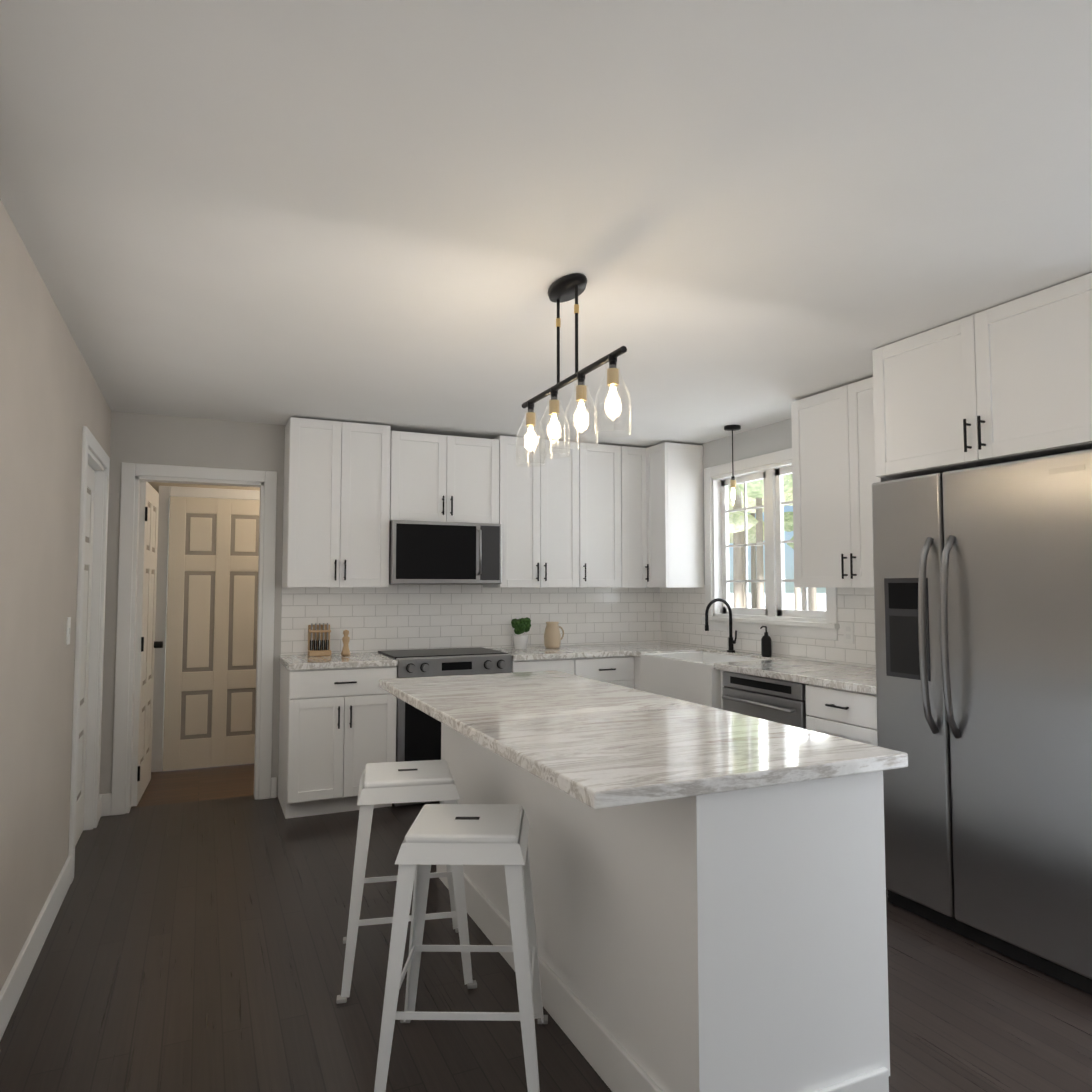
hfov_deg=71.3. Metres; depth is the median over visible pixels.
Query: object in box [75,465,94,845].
door
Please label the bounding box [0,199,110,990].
wall
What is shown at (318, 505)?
upper cabinet
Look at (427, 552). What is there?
microwave
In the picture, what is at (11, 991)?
baseboard
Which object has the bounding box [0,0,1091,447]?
ceiling
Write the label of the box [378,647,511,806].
range
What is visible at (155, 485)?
wall
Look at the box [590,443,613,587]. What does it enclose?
upper cabinet
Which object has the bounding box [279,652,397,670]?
countertop
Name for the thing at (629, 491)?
upper cabinet
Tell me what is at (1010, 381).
cabinet enclosure
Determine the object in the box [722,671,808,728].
dishwasher
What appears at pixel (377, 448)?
upper cabinet
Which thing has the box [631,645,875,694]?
countertop
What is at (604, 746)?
island countertop
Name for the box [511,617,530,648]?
potted plant
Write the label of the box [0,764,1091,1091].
floor
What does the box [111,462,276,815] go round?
door frame
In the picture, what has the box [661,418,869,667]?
wall
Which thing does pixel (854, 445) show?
upper cabinet
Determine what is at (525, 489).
upper cabinet
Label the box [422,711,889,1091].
kitchen island
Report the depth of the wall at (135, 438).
4.81 m
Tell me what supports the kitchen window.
in the wall at (770, 438)
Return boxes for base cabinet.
[278,656,633,818]
[806,684,877,745]
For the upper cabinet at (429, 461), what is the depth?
5.12 m
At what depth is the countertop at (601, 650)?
5.35 m
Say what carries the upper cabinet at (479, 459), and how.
attached to the wall at (135, 438)
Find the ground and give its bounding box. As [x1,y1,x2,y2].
[730,593,825,610]
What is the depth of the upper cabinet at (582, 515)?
5.53 m
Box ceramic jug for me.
[544,622,563,647]
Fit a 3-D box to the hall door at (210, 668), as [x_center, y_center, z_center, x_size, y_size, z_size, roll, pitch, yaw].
[-2.482,0.653,5.818,0.750,2.040,0.078,1,-3,-24]
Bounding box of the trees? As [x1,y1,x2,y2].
[728,474,816,610]
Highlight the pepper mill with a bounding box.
[341,630,349,655]
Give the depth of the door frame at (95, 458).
4.31 m
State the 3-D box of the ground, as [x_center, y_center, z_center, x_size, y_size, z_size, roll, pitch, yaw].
[209.200,9.604,148.419,496.480,0.100,700.000,1,-3,-24]
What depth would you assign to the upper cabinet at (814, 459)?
4.20 m
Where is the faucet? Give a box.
[705,598,736,651]
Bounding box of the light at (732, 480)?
[724,425,742,504]
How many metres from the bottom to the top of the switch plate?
0.120 m
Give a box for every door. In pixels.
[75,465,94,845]
[131,481,162,806]
[163,496,259,771]
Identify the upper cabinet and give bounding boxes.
[282,417,353,587]
[350,423,401,587]
[402,431,457,521]
[458,436,501,523]
[483,435,549,587]
[550,440,589,587]
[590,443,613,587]
[614,445,645,587]
[642,442,703,587]
[791,389,837,587]
[834,377,877,587]
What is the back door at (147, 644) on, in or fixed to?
in the wall at (135, 438)
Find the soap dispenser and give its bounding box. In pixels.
[760,626,771,656]
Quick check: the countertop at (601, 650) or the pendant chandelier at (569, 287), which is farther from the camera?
the countertop at (601, 650)
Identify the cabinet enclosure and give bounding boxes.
[872,273,1091,894]
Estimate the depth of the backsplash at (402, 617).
5.50 m
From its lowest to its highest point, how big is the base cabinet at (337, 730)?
0.875 m
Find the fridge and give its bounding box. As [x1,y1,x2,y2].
[872,449,1091,994]
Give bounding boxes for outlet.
[843,622,853,643]
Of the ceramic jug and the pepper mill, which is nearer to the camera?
the pepper mill
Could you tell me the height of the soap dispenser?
0.197 m
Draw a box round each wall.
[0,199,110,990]
[99,411,656,796]
[148,482,259,769]
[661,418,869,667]
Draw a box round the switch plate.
[66,617,70,644]
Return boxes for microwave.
[389,520,501,583]
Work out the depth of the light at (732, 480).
5.08 m
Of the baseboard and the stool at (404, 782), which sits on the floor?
the stool at (404, 782)
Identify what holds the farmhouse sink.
in the countertop at (860, 679)
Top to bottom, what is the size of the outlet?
0.120 m
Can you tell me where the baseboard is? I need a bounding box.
[0,856,71,1040]
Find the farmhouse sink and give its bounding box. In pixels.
[640,651,768,708]
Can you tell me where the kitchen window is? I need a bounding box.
[701,448,839,640]
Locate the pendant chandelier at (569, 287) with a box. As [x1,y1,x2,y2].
[516,273,631,466]
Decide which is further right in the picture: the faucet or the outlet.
the outlet
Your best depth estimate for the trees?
18.75 m
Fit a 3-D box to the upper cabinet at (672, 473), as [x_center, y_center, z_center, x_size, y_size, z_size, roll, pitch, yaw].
[0.949,-0.220,5.741,0.374,1.064,0.280,1,-3,-24]
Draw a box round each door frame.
[68,426,109,883]
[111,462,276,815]
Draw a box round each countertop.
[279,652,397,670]
[379,671,907,810]
[488,642,682,660]
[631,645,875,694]
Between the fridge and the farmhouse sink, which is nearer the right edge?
the fridge
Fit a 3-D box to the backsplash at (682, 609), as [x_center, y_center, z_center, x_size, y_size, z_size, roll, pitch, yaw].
[1.497,0.482,4.939,0.008,0.464,2.760,1,-3,-24]
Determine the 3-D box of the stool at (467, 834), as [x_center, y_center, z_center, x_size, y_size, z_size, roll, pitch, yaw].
[-0.228,1.136,2.196,0.462,0.691,0.462,0,-3,1]
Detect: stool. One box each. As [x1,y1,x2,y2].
[336,760,476,1003]
[374,804,547,1091]
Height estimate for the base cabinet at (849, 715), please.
0.876 m
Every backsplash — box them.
[281,585,660,654]
[657,585,875,667]
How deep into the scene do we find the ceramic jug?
5.56 m

